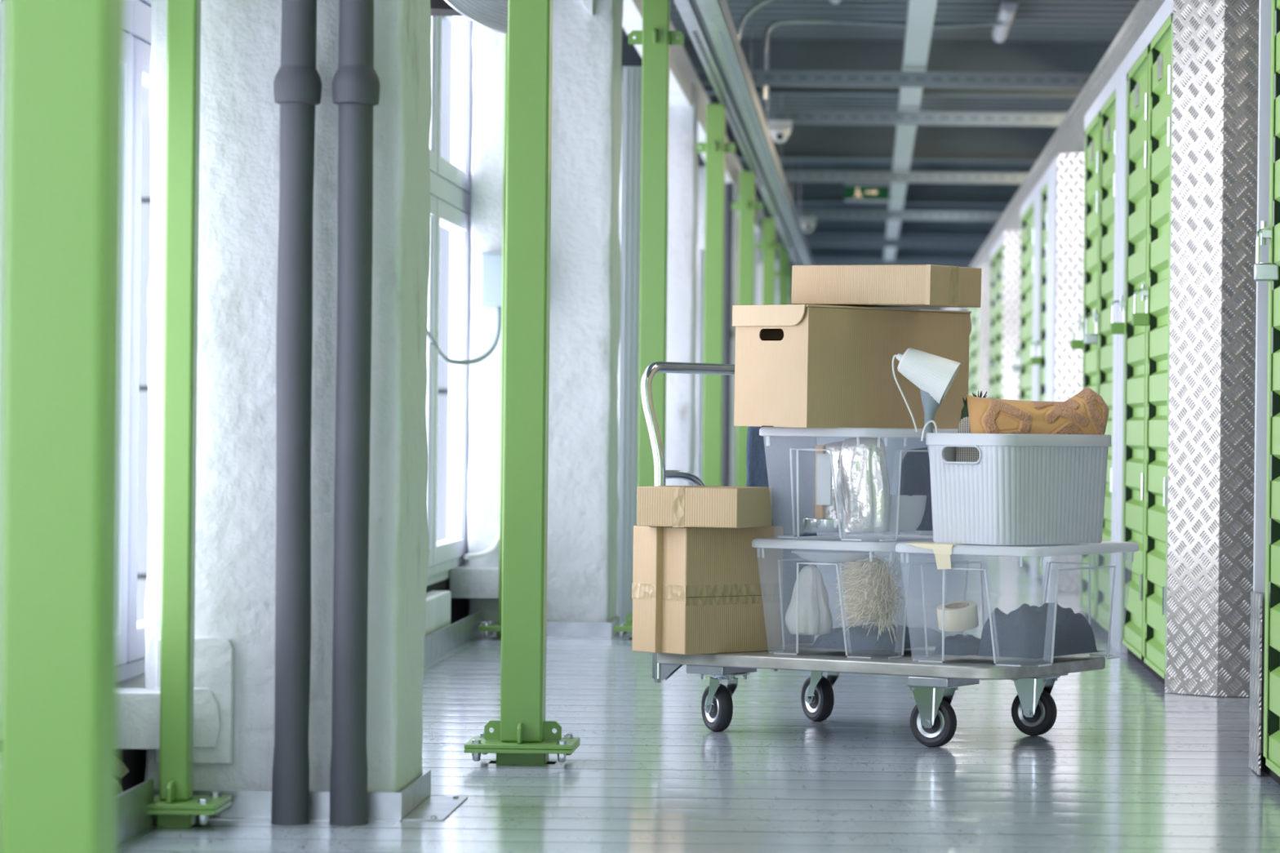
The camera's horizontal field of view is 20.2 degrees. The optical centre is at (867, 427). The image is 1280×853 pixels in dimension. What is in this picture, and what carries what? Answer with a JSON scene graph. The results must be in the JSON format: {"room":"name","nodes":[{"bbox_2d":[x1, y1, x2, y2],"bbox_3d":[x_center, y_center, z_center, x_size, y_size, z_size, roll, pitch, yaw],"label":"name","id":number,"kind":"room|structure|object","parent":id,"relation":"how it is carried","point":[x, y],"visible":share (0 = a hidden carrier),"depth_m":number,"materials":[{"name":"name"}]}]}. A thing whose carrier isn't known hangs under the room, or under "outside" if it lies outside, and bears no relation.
{"room":"self-storage corridor","nodes":[
{"label":"self-storage corridor","id":0,"kind":"room"},
{"bbox_2d":[144,0,431,792],"bbox_3d":[-1.086,-0.506,6.791,0.479,2.450,0.432,1,0,0],"label":"pillar","id":1,"kind":"structure","parent":0,"point":[238,224],"depth_m":6.58,"materials":[{"name":"white paint"}]},
{"bbox_2d":[116,577,468,791],"bbox_3d":[-1.519,0.614,25.100,0.175,0.200,53.800,1,0,0],"label":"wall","id":2,"kind":"structure","parent":0,"point":[135,759],"depth_m":7.07,"materials":[{"name":"black"}]},
{"bbox_2d":[117,688,159,749],"bbox_3d":[-1.347,0.531,6.545,0.159,0.100,0.133,1,0,0],"label":"trim","id":3,"kind":"structure","parent":2,"relation":"attached to","point":[138,708],"depth_m":6.48,"materials":[{"name":"white paint"}]},
{"bbox_2d":[154,687,220,748],"bbox_3d":[-1.245,0.532,6.564,0.122,0.110,0.007,1,0,0],"label":"trim","id":4,"kind":"structure","parent":2,"relation":"attached to","point":[206,719],"depth_m":6.56,"materials":[{"name":"white paint"}]},
{"bbox_2d":[154,635,234,764],"bbox_3d":[-1.234,0.500,6.573,0.143,0.235,0.014,1,0,0],"label":"wall plate","id":5,"kind":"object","parent":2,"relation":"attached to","point":[214,655],"depth_m":6.57,"materials":[{"name":"white paint"}]},
{"bbox_2d":[153,769,431,822],"bbox_3d":[-1.090,0.693,6.780,0.474,0.052,0.460,1,0,0],"label":"trim","id":6,"kind":"structure","parent":2,"relation":"attached to","point":[382,806],"depth_m":6.57,"materials":[{"name":"metal"}]},
{"bbox_2d":[117,555,469,688],"bbox_3d":[-1.580,0.479,25.100,0.350,0.068,53.800,1,0,0],"label":"windowsill","id":7,"kind":"object","parent":2,"relation":"on","point":[131,674],"depth_m":7.03,"materials":[{"name":"white paint"}]},
{"bbox_2d":[0,0,133,665],"bbox_3d":[-1.420,-0.585,3.914,0.068,2.060,5.732,1,0,0],"label":"window","id":8,"kind":"structure","parent":7,"relation":"on","point":[129,4],"depth_m":6.71,"materials":[{"name":"white"}]},
{"bbox_2d":[127,0,471,662],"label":"window","id":9,"kind":"structure","parent":7,"relation":"on","point":[450,183],"depth_m":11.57,"materials":[{"name":"white"}]},
{"bbox_2d":[447,16,473,554],"bbox_3d":[-1.420,-0.585,15.344,0.068,2.060,5.712,1,0,0],"label":"window","id":10,"kind":"structure","parent":7,"relation":"on","point":[472,61],"depth_m":12.51,"materials":[{"name":"white"}]},
{"bbox_2d":[424,590,450,636],"bbox_3d":[-1.374,0.611,9.275,0.065,0.170,4.550,1,0,0],"label":"trim","id":11,"kind":"structure","parent":2,"relation":"attached to","point":[437,602],"depth_m":11.22,"materials":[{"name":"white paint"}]},
{"bbox_2d":[423,610,484,670],"bbox_3d":[-1.317,0.672,9.650,0.020,0.088,5.300,1,0,0],"label":"baseboard","id":12,"kind":"structure","parent":2,"relation":"attached to","point":[440,645],"depth_m":11.40,"materials":[{"name":"metal"}]},
{"bbox_2d":[448,567,498,598],"bbox_3d":[-1.315,0.531,12.266,0.226,0.100,0.135,1,0,0],"label":"trim","id":13,"kind":"structure","parent":2,"relation":"attached to","point":[464,582],"depth_m":12.20,"materials":[{"name":"white paint"}]},
{"bbox_2d":[480,615,620,638],"bbox_3d":[-1.102,0.693,12.500,0.450,0.052,0.460,1,0,0],"label":"trim","id":14,"kind":"structure","parent":2,"relation":"attached to","point":[554,629],"depth_m":12.29,"materials":[{"name":"metal"}]},
{"bbox_2d":[444,0,507,34],"bbox_3d":[-0.930,-1.381,9.777,0.618,0.608,0.378,1,0,41],"label":"ventilation duct","id":15,"kind":"object","parent":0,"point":[492,15],"visible":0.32,"depth_m":9.74,"materials":[{"name":"grey metal"}]},
{"bbox_2d":[466,0,623,622],"bbox_3d":[-1.120,-0.507,12.510,0.497,2.450,0.433,1,0,0],"label":"pillar","id":16,"kind":"structure","parent":0,"point":[584,322],"depth_m":12.30,"materials":[{"name":"white paint"}]},
{"bbox_2d":[464,526,499,559],"bbox_3d":[-1.306,0.274,12.254,0.161,0.356,0.043,1,0,-35],"label":"cable","id":17,"kind":"object","parent":16,"relation":"attached to","point":[495,545],"visible":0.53,"depth_m":12.26,"materials":[{"name":"white paint"}]},
{"bbox_2d":[480,252,502,306],"bbox_3d":[-1.240,-0.505,12.262,0.160,0.185,0.076,1,0,0],"label":"junction box","id":18,"kind":"object","parent":16,"relation":"attached to","point":[491,295],"visible":0.54,"depth_m":12.22,"materials":[{"name":"white"}]},
{"bbox_2d":[426,306,501,364],"bbox_3d":[-1.355,-0.317,11.436,0.129,0.215,1.671,1,0,3],"label":"cable","id":19,"kind":"object","parent":18,"relation":"hanging from","point":[430,338],"visible":0.88,"depth_m":12.12,"materials":[{"name":"grey plastic"}]},
{"bbox_2d":[617,82,698,559],"bbox_3d":[-1.119,-0.507,18.210,0.496,2.450,0.431,1,0,0],"label":"pillar","id":20,"kind":"structure","parent":0,"point":[683,172],"depth_m":18.00,"materials":[{"name":"white paint"}]},
{"bbox_2d":[118,478,1279,852],"bbox_3d":[1.217,0.745,25.137,5.950,0.004,53.773,1,0,0],"label":"floor","id":21,"kind":"structure","parent":0,"point":[1126,764],"depth_m":7.63,"materials":[{"name":"grey concrete"}]},
{"bbox_2d":[0,0,124,852],"bbox_3d":[-0.725,-0.402,3.245,0.230,2.272,0.210,1,0,0],"label":"post","id":22,"kind":"object","parent":21,"relation":"on","point":[65,59],"visible":1,"depth_m":3.20,"materials":[{"name":"metal"}]},
{"bbox_2d":[116,758,128,795],"bbox_3d":[-1.391,0.646,6.455,0.098,0.102,0.232,1,0,0],"label":"rubble","id":23,"kind":"object","parent":21,"relation":"on","point":[122,770],"visible":0.07,"depth_m":6.50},
{"bbox_2d":[115,778,162,852],"bbox_3d":[-1.272,0.673,3.850,0.020,0.088,5.140,1,0,0],"label":"baseboard","id":24,"kind":"structure","parent":21,"relation":"on","point":[134,824],"depth_m":6.25,"materials":[{"name":"metal"}]},
{"bbox_2d":[147,0,231,827],"bbox_3d":[-1.229,-0.777,6.450,0.170,3.012,0.170,1,0,0],"label":"post","id":25,"kind":"object","parent":21,"relation":"on","point":[175,806],"visible":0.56,"depth_m":6.42,"materials":[{"name":"metal"}]},
{"bbox_2d":[271,0,321,825],"bbox_3d":[-1.031,-0.831,6.505,0.086,3.100,0.086,1,0,45],"label":"insulated pipe","id":26,"kind":"object","parent":21,"relation":"on","point":[297,83],"visible":1,"depth_m":6.48,"materials":[{"name":"plastic"}]},
{"bbox_2d":[329,0,380,826],"bbox_3d":[-0.925,-0.830,6.505,0.086,3.100,0.086,1,0,45],"label":"insulated pipe","id":27,"kind":"object","parent":21,"relation":"on","point":[356,86],"visible":1,"depth_m":6.48,"materials":[{"name":"plastic"}]},
{"bbox_2d":[402,795,467,821],"bbox_3d":[-0.815,0.718,6.775,0.075,0.007,0.410,1,0,0],"label":"floor plate","id":28,"kind":"object","parent":21,"relation":"on","point":[434,808],"visible":1,"depth_m":6.75,"materials":[{"name":"metal"}]},
{"bbox_2d":[479,33,507,639],"bbox_3d":[-1.207,-0.777,12.150,0.170,3.012,0.170,1,0,0],"label":"post","id":29,"kind":"object","parent":21,"relation":"on","point":[488,628],"visible":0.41,"depth_m":12.12,"materials":[{"name":"metal"}]},
{"bbox_2d":[463,0,580,764],"bbox_3d":[-0.731,-0.402,7.725,0.230,2.272,0.210,1,0,0],"label":"post","id":30,"kind":"object","parent":21,"relation":"on","point":[522,735],"visible":0.98,"depth_m":7.68,"materials":[{"name":"metal"}]},
{"bbox_2d":[617,66,641,622],"bbox_3d":[-0.835,-0.284,12.808,0.095,2.010,0.064,1,0,0],"label":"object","id":31,"kind":"object","parent":21,"relation":"on","point":[632,75],"visible":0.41,"depth_m":12.78,"materials":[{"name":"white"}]},
{"bbox_2d":[613,0,684,639],"bbox_3d":[-0.731,-0.402,12.245,0.230,2.272,0.210,1,0,0],"label":"post","id":32,"kind":"object","parent":21,"relation":"on","point":[655,37],"visible":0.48,"depth_m":12.20,"materials":[{"name":"metal"}]},
{"bbox_2d":[697,249,704,480],"bbox_3d":[-0.834,-0.099,18.528,0.080,1.640,0.064,1,0,0],"label":"trunking","id":33,"kind":"object","parent":21,"relation":"on","point":[701,287],"visible":0.15,"depth_m":18.50,"materials":[{"name":"white metal"}]},
{"bbox_2d":[695,103,735,486],"bbox_3d":[-0.731,-0.402,17.045,0.230,2.272,0.210,1,0,0],"label":"post","id":34,"kind":"object","parent":21,"relation":"on","point":[715,148],"visible":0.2,"depth_m":17.00,"materials":[{"name":"metal"}]},
{"bbox_2d":[721,123,733,486],"bbox_3d":[-0.921,-0.830,23.600,0.086,3.101,0.086,1,0,45],"label":"insulated pipe","id":35,"kind":"object","parent":21,"relation":"on","point":[728,333],"visible":0.62,"depth_m":23.57,"materials":[{"name":"plastic"}]},
{"bbox_2d":[731,171,763,486],"bbox_3d":[-0.731,-0.402,21.545,0.230,2.272,0.210,1,0,0],"label":"post","id":36,"kind":"object","parent":21,"relation":"on","point":[747,205],"visible":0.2,"depth_m":21.50,"materials":[{"name":"metal"}]},
{"bbox_2d":[755,217,782,305],"bbox_3d":[-0.731,-0.402,26.345,0.230,2.272,0.210,1,0,0],"label":"post","id":37,"kind":"object","parent":21,"relation":"on","point":[769,246],"visible":0.17,"depth_m":26.30,"materials":[{"name":"metal"}]},
{"bbox_2d":[774,249,791,304],"bbox_3d":[-0.731,-0.402,31.045,0.230,2.272,0.210,1,0,0],"label":"post","id":38,"kind":"object","parent":21,"relation":"on","point":[784,273],"visible":0.18,"depth_m":31.00,"materials":[{"name":"metal"}]},
{"bbox_2d":[640,361,1105,746],"bbox_3d":[0.021,0.288,8.559,1.006,0.884,0.580,1,0,31],"label":"trolley","id":39,"kind":"object","parent":21,"relation":"on","point":[933,720],"visible":0.8,"depth_m":8.47,"materials":[{"name":"metal"}]},
{"bbox_2d":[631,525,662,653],"bbox_3d":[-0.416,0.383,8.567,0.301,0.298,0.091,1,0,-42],"label":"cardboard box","id":40,"kind":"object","parent":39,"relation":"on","point":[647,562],"visible":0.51,"depth_m":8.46,"materials":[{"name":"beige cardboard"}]},
{"bbox_2d":[662,525,782,654],"bbox_3d":[-0.344,0.384,8.516,0.301,0.298,0.093,1,0,-42],"label":"cardboard box","id":41,"kind":"object","parent":39,"relation":"on","point":[718,596],"visible":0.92,"depth_m":8.45,"materials":[{"name":"beige cardboard"}]},
{"bbox_2d":[636,485,772,528],"bbox_3d":[-0.383,0.186,8.460,0.255,0.094,0.221,1,0,20],"label":"cardboard box","id":42,"kind":"object","parent":41,"relation":"on","point":[674,506],"visible":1,"depth_m":8.36,"materials":[{"name":"beige cardboard"}]},
{"bbox_2d":[746,426,817,644],"bbox_3d":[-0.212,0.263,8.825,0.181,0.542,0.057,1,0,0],"label":"plastic storage box","id":43,"kind":"object","parent":39,"relation":"on","point":[766,466],"visible":0.44,"depth_m":8.80,"materials":[{"name":"clear plastic"}]},
{"bbox_2d":[751,533,986,658],"bbox_3d":[0.015,0.401,8.574,0.385,0.272,0.545,1,0,31],"label":"storage box","id":44,"kind":"object","parent":39,"relation":"on","point":[872,543],"visible":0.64,"depth_m":8.40,"materials":[{"name":"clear plastic"}]},
{"bbox_2d":[785,564,832,635],"bbox_3d":[-0.143,0.407,8.499,0.099,0.165,0.102,1,0,-31],"label":"cloth bag","id":45,"kind":"object","parent":44,"relation":"in","point":[815,616],"visible":0.95,"depth_m":8.47,"materials":[{"name":"white fabric"}]},
{"bbox_2d":[791,550,874,563],"bbox_3d":[-0.082,0.306,8.470,0.212,0.028,0.150,1,0,31],"label":"glass dish","id":46,"kind":"object","parent":44,"relation":"in","point":[815,556],"visible":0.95,"depth_m":8.42,"materials":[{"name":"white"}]},
{"bbox_2d":[759,426,958,541],"bbox_3d":[0.035,0.132,8.546,0.365,0.262,0.530,1,0,40],"label":"storage box","id":47,"kind":"object","parent":44,"relation":"on","point":[857,433],"depth_m":8.35,"materials":[{"name":"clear plastic"}]},
{"bbox_2d":[802,517,843,532],"bbox_3d":[-0.100,0.230,8.456,0.104,0.032,0.104,1,0,0],"label":"tin","id":48,"kind":"object","parent":47,"relation":"in","point":[810,524],"visible":0.94,"depth_m":8.41,"materials":[{"name":"silver metal"}]},
{"bbox_2d":[816,453,832,505],"bbox_3d":[-0.100,0.122,8.392,0.044,0.120,0.006,1,0,40],"label":"card","id":49,"kind":"object","parent":47,"relation":"in","point":[824,476],"visible":1,"depth_m":8.39,"materials":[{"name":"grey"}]},
{"bbox_2d":[823,440,843,518],"bbox_3d":[-0.061,0.132,8.508,0.152,0.200,0.089,1,0,26],"label":"blanket","id":50,"kind":"object","parent":47,"relation":"in","point":[830,510],"visible":0.19,"depth_m":8.48,"materials":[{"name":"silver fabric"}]},
{"bbox_2d":[732,304,971,428],"bbox_3d":[-0.029,-0.141,8.511,0.551,0.283,0.261,1,1,-43],"label":"box","id":51,"kind":"object","parent":47,"relation":"on","point":[797,366],"visible":0.98,"depth_m":8.36,"materials":[{"name":"cardboard"}]},
{"bbox_2d":[791,264,982,307],"bbox_3d":[0.044,-0.331,8.409,0.412,0.093,0.202,2,1,38],"label":"cardboard box","id":52,"kind":"object","parent":51,"relation":"on","point":[931,286],"visible":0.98,"depth_m":8.31,"materials":[{"name":"beige cardboard"}]},
{"bbox_2d":[835,437,889,533],"bbox_3d":[-0.003,0.133,8.398,0.136,0.225,0.113,1,0,40],"label":"plastic bag","id":53,"kind":"object","parent":47,"relation":"in","point":[863,483],"visible":0.98,"depth_m":8.36,"materials":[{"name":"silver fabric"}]},
{"bbox_2d":[886,494,926,531],"bbox_3d":[0.071,0.203,8.496,0.140,0.085,0.140,1,0,40],"label":"bowl","id":54,"kind":"object","parent":47,"relation":"in","point":[912,508],"visible":0.63,"depth_m":8.44,"materials":[{"name":"white plastic"}]},
{"bbox_2d":[897,447,933,530],"bbox_3d":[0.151,0.147,8.612,0.152,0.200,0.151,1,0,-12],"label":"towel","id":55,"kind":"object","parent":47,"relation":"in","point":[915,477],"visible":0.33,"depth_m":8.55,"materials":[{"name":"fabric"}]},
{"bbox_2d":[835,554,906,644],"bbox_3d":[0.009,0.407,8.411,0.123,0.215,0.124,1,0,31],"label":"cushion","id":56,"kind":"object","parent":44,"relation":"in","point":[873,593],"visible":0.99,"depth_m":8.37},
{"bbox_2d":[805,623,942,651],"bbox_3d":[0.031,0.496,8.564,0.220,0.050,0.350,1,0,31],"label":"folded blanket","id":57,"kind":"object","parent":44,"relation":"in","point":[856,637],"visible":0.77,"depth_m":8.44,"materials":[{"name":"fabric"}]},
{"bbox_2d":[895,541,1138,666],"bbox_3d":[0.351,0.403,8.348,0.385,0.274,0.548,1,0,31],"label":"storage box","id":58,"kind":"object","parent":39,"relation":"on","point":[942,552],"visible":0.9,"depth_m":8.17,"materials":[{"name":"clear plastic"}]},
{"bbox_2d":[929,634,981,655],"bbox_3d":[0.226,0.501,8.307,0.088,0.045,0.170,1,0,31],"label":"folded clothes","id":59,"kind":"object","parent":58,"relation":"in","point":[957,644],"visible":0.85,"depth_m":8.25,"materials":[{"name":"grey fabric"}]},
{"bbox_2d":[936,600,978,631],"bbox_3d":[0.209,0.436,8.283,0.094,0.068,0.102,1,0,31],"label":"tape roll","id":60,"kind":"object","parent":59,"relation":"on","point":[959,615],"visible":0.98,"depth_m":8.25,"materials":[{"name":"beige"}]},
{"bbox_2d":[925,432,1111,545],"bbox_3d":[0.350,0.141,8.300,0.275,0.252,0.392,1,0,44],"label":"storage basket","id":61,"kind":"object","parent":58,"relation":"on","point":[1020,489],"visible":1,"depth_m":8.18,"materials":[{"name":"white plastic"}]},
{"bbox_2d":[891,347,960,459],"bbox_3d":[0.163,0.029,8.259,0.214,0.425,0.119,1,0,0],"label":"desk lamp","id":62,"kind":"object","parent":61,"relation":"in","point":[934,375],"visible":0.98,"depth_m":8.23,"materials":[{"name":"white plastic"}]},
{"bbox_2d":[955,417,979,462],"bbox_3d":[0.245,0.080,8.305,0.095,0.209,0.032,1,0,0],"label":"basket","id":63,"kind":"object","parent":61,"relation":"in","point":[962,454],"visible":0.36,"depth_m":8.29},
{"bbox_2d":[966,386,1109,435],"bbox_3d":[0.396,-0.027,8.293,0.344,0.137,0.122,1,0,-15],"label":"cushion","id":64,"kind":"object","parent":61,"relation":"in","point":[1086,412],"visible":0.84,"depth_m":8.25,"materials":[{"name":"orange fabric"}]},
{"bbox_2d":[972,603,1102,658],"bbox_3d":[0.398,0.466,8.338,0.172,0.119,0.350,1,0,31],"label":"cloth","id":65,"kind":"object","parent":58,"relation":"in","point":[1026,631],"visible":0.98,"depth_m":8.22,"materials":[{"name":"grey fabric"}]},
{"bbox_2d":[965,266,980,397],"bbox_3d":[1.712,-0.232,29.015,1.782,1.960,3.970,1,0,0],"label":"storage unit","id":66,"kind":"object","parent":21,"relation":"on","point":[974,338],"visible":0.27,"depth_m":28.66,"materials":[{"name":"metal"}]},
{"bbox_2d":[978,264,990,398],"bbox_3d":[1.691,-0.236,26.944,1.704,1.963,0.153,1,0,0],"label":"cladding","id":67,"kind":"object","parent":21,"relation":"on","point":[984,309],"visible":0.11,"depth_m":26.96,"materials":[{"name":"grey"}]},
{"bbox_2d":[986,231,1004,399],"bbox_3d":[1.712,-0.232,23.600,1.782,1.960,2.400,1,0,0],"label":"storage unit","id":68,"kind":"object","parent":21,"relation":"on","point":[996,316],"visible":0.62,"depth_m":23.49,"materials":[{"name":"metal"}]},
{"bbox_2d":[1002,230,1020,399],"bbox_3d":[1.691,-0.236,22.294,1.704,1.963,0.153,1,0,0],"label":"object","id":69,"kind":"object","parent":21,"relation":"on","point":[1011,250],"visible":0.11,"depth_m":22.30,"materials":[{"name":"grey metal"}]},
{"bbox_2d":[1016,155,1057,592],"bbox_3d":[1.712,-0.232,17.985,1.782,1.960,3.830,1,0,0],"label":"storage unit","id":70,"kind":"object","parent":21,"relation":"on","point":[1038,212],"visible":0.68,"depth_m":17.52,"materials":[{"name":"metal"}]},
{"bbox_2d":[1052,151,1084,593],"bbox_3d":[1.691,-0.236,15.993,1.704,1.963,0.153,1,0,0],"label":"cladding","id":71,"kind":"object","parent":21,"relation":"on","point":[1070,166],"visible":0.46,"depth_m":15.99,"materials":[{"name":"grey metal"}]},
{"bbox_2d":[1078,61,1123,648],"bbox_3d":[1.712,-0.232,12.970,1.782,1.960,2.140,1,0,0],"label":"storage unit","id":72,"kind":"object","parent":21,"relation":"on","point":[1103,120],"visible":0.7,"depth_m":12.90,"materials":[{"name":"metal"}]},
{"bbox_2d":[1084,313,1097,344],"bbox_3d":[0.822,-0.361,13.130,0.052,0.112,0.023,1,0,0],"label":"padlock","id":73,"kind":"object","parent":72,"relation":"attached to","point":[1089,339],"visible":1,"depth_m":13.12,"materials":[{"name":"silver metal"}]},
{"bbox_2d":[1115,0,1173,684],"bbox_3d":[1.712,-0.232,10.945,1.782,1.960,1.910,1,0,0],"label":"storage unit","id":74,"kind":"object","parent":21,"relation":"on","point":[1147,77],"visible":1,"depth_m":10.84,"materials":[{"name":"metal"}]},
{"bbox_2d":[1110,299,1126,334],"bbox_3d":[0.822,-0.361,11.730,0.052,0.112,0.023,1,0,0],"label":"padlock","id":75,"kind":"object","parent":74,"relation":"attached to","point":[1115,327],"visible":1,"depth_m":11.72,"materials":[{"name":"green metal"}]},
{"bbox_2d":[1132,288,1149,325],"bbox_3d":[0.822,-0.361,10.760,0.052,0.112,0.023,1,0,0],"label":"padlock","id":76,"kind":"object","parent":74,"relation":"attached to","point":[1138,318],"visible":1,"depth_m":10.75,"materials":[{"name":"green metal"}]},
{"bbox_2d":[1164,0,1259,697],"bbox_3d":[1.696,-0.703,9.914,1.704,2.898,0.153,1,0,0],"label":"cladding","id":77,"kind":"object","parent":21,"relation":"on","point":[1215,42],"visible":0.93,"depth_m":9.86,"materials":[{"name":"grey metal"}]},
{"bbox_2d":[1248,0,1279,785],"bbox_3d":[1.712,-0.232,6.635,1.782,1.960,2.270,1,0,0],"label":"storage unit","id":78,"kind":"object","parent":21,"relation":"on","point":[1266,554],"depth_m":7.58,"materials":[{"name":"metal"}]},
{"bbox_2d":[1253,227,1279,281],"bbox_3d":[0.834,-0.361,7.480,0.052,0.112,0.023,1,0,0],"label":"padlock","id":79,"kind":"object","parent":78,"relation":"attached to","point":[1263,272],"visible":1,"depth_m":7.47,"materials":[{"name":"silver metal"}]},
{"bbox_2d":[622,0,791,286],"bbox_3d":[-0.932,-1.720,32.450,0.100,0.220,39.100,1,0,0],"label":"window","id":80,"kind":"structure","parent":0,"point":[682,73],"depth_m":17.45,"materials":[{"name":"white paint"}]},
{"bbox_2d":[695,166,739,486],"bbox_3d":[-1.119,-0.507,24.011,0.495,2.450,0.429,1,0,0],"label":"pillar","id":81,"kind":"structure","parent":0,"point":[701,211],"depth_m":23.80,"materials":[{"name":"white paint"}]},
{"bbox_2d":[736,217,763,471],"bbox_3d":[-1.119,-0.507,29.709,0.494,2.450,0.429,1,0,0],"label":"pillar","id":82,"kind":"structure","parent":0,"point":[758,236],"depth_m":29.50,"materials":[{"name":"white paint"}]},
{"bbox_2d":[817,306,942,478],"bbox_3d":[1.234,-0.857,52.050,5.950,3.200,0.100,1,0,0],"label":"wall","id":83,"kind":"structure","parent":0,"point":[895,445],"depth_m":51.99,"materials":[{"name":"grey"}]},
{"bbox_2d":[942,0,1164,311],"bbox_3d":[1.039,-1.352,30.650,0.190,0.265,42.700,1,0,0],"label":"trim","id":84,"kind":"structure","parent":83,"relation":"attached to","point":[1069,136],"depth_m":16.40,"materials":[{"name":"metal"}]},
{"bbox_2d":[622,0,1138,204],"bbox_3d":[1.250,-2.402,25.200,5.950,0.090,54.000,1,0,0],"label":"ceiling","id":85,"kind":"structure","parent":0,"point":[1081,21],"depth_m":21.30,"materials":[{"name":"grey metal"}]},
{"bbox_2d":[672,0,813,265],"bbox_3d":[-0.617,-1.956,27.000,0.165,0.821,50.000,1,0,0],"label":"cable tray","id":86,"kind":"object","parent":85,"relation":"hanging from","point":[708,24],"visible":0.98,"depth_m":17.43,"materials":[{"name":"metal"}]},
{"bbox_2d":[736,0,772,41],"bbox_3d":[-0.474,-1.930,17.600,0.396,0.512,0.024,1,0,0],"label":"conduit","id":87,"kind":"object","parent":86,"relation":"attached to","point":[751,10],"visible":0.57,"depth_m":17.59,"materials":[{"name":"metal"}]},
{"bbox_2d":[768,120,791,142],"bbox_3d":[-0.521,-1.769,21.450,0.140,0.134,0.128,1,0,0],"label":"dome camera","id":88,"kind":"object","parent":86,"relation":"attached to","point":[780,130],"visible":0.99,"depth_m":21.42,"materials":[{"name":"white plastic"}]},
{"bbox_2d":[761,18,1008,99],"bbox_3d":[0.090,-2.000,19.569,1.359,0.462,0.168,1,0,-9],"label":"conduit","id":89,"kind":"object","parent":86,"relation":"attached to","point":[771,25],"visible":0.91,"depth_m":19.59,"materials":[{"name":"metal"}]},
{"bbox_2d":[697,164,1031,204],"bbox_3d":[1.248,-2.191,32.600,5.950,0.327,0.140,1,0,0],"label":"ceiling beam","id":90,"kind":"structure","parent":85,"relation":"attached to","point":[810,192],"depth_m":32.59,"materials":[{"name":"grey metal"}]},
{"bbox_2d":[621,38,1111,98],"bbox_3d":[1.248,-2.191,22.000,5.950,0.327,0.140,1,0,0],"label":"ceiling beam","id":91,"kind":"structure","parent":85,"relation":"attached to","point":[784,55],"depth_m":21.99,"materials":[{"name":"grey metal"}]},
{"bbox_2d":[844,160,892,202],"bbox_3d":[0.012,-2.130,30.012,0.400,0.480,0.037,1,0,0],"label":"exit sign","id":92,"kind":"object","parent":85,"relation":"hanging from","point":[881,193],"visible":0.9,"depth_m":30.00,"materials":[{"name":"green plastic"}]},
{"bbox_2d":[697,124,1058,162],"bbox_3d":[1.248,-2.191,27.300,5.950,0.327,0.140,1,0,0],"label":"ceiling beam","id":93,"kind":"structure","parent":85,"relation":"attached to","point":[805,141],"depth_m":27.30,"materials":[{"name":"grey metal"}]},
{"bbox_2d":[789,257,973,270],"bbox_3d":[1.248,-2.191,48.500,5.950,0.327,0.140,1,0,0],"label":"ceiling beam","id":94,"kind":"structure","parent":85,"relation":"attached to","point":[812,259],"depth_m":48.50,"materials":[{"name":"grey metal"}]},
{"bbox_2d":[775,234,988,259],"bbox_3d":[1.248,-2.191,43.200,5.950,0.327,0.140,1,0,0],"label":"ceiling beam","id":95,"kind":"structure","parent":85,"relation":"attached to","point":[855,252],"depth_m":43.20,"materials":[{"name":"grey metal"}]},
{"bbox_2d":[760,202,1008,236],"bbox_3d":[1.248,-2.191,38.000,5.950,0.327,0.140,1,0,0],"label":"ceiling beam","id":96,"kind":"structure","parent":85,"relation":"attached to","point":[823,227],"depth_m":37.99,"materials":[{"name":"grey metal"}]},
{"bbox_2d":[991,0,1017,42],"bbox_3d":[0.761,-2.287,19.850,0.090,0.150,1.500,1,0,0],"label":"ceiling light","id":97,"kind":"object","parent":85,"relation":"attached to","point":[1007,9],"visible":0.9,"depth_m":19.49,"materials":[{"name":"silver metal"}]},
{"bbox_3d":[1.248,-2.191,0.500,5.950,0.327,0.140,1,0,0],"label":"ceiling beam","id":98,"kind":"structure","parent":85,"relation":"attached to","visible":0},
{"bbox_2d":[883,0,937,261],"bbox_3d":[0.257,-1.981,25.150,0.120,0.108,53.700,1,0,0],"label":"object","id":99,"kind":"structure","parent":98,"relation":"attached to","point":[921,13],"depth_m":20.69,"materials":[{"name":"grey"}]},
{"bbox_2d":[621,68,1092,88],"bbox_3d":[1.244,-1.853,19.192,5.950,0.079,0.083,1,0,0],"label":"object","id":100,"kind":"structure","parent":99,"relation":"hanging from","point":[759,77],"depth_m":19.16,"materials":[{"name":"silver metal"}]},
{"bbox_2d":[775,237,986,248],"bbox_3d":[1.244,-1.853,36.191,5.950,0.079,0.083,1,0,0],"label":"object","id":101,"kind":"structure","parent":99,"relation":"hanging from","point":[811,242],"depth_m":36.16,"materials":[{"name":"silver metal"}]},
{"bbox_2d":[789,259,972,266],"bbox_3d":[1.244,-1.853,40.992,5.950,0.079,0.083,1,0,0],"label":"ceiling beam","id":102,"kind":"structure","parent":99,"relation":"hanging from","point":[815,262],"depth_m":40.97,"materials":[{"name":"silver metal"}]},
{"bbox_2d":[762,208,1004,221],"bbox_3d":[1.244,-1.853,31.491,5.950,0.079,0.083,1,0,0],"label":"rail","id":103,"kind":"object","parent":99,"relation":"hanging from","point":[819,214],"depth_m":31.47,"materials":[{"name":"silver metal"}]},
{"bbox_2d":[742,169,1028,184],"bbox_3d":[1.244,-1.853,26.692,5.950,0.079,0.083,1,0,0],"label":"rail","id":104,"kind":"object","parent":99,"relation":"hanging from","point":[789,175],"depth_m":26.67,"materials":[{"name":"silver metal"}]},
{"bbox_2d":[725,109,1067,126],"bbox_3d":[1.244,-1.853,21.591,5.950,0.079,0.083,1,0,0],"label":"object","id":105,"kind":"structure","parent":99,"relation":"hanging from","point":[796,116],"depth_m":21.57,"materials":[{"name":"silver metal"}]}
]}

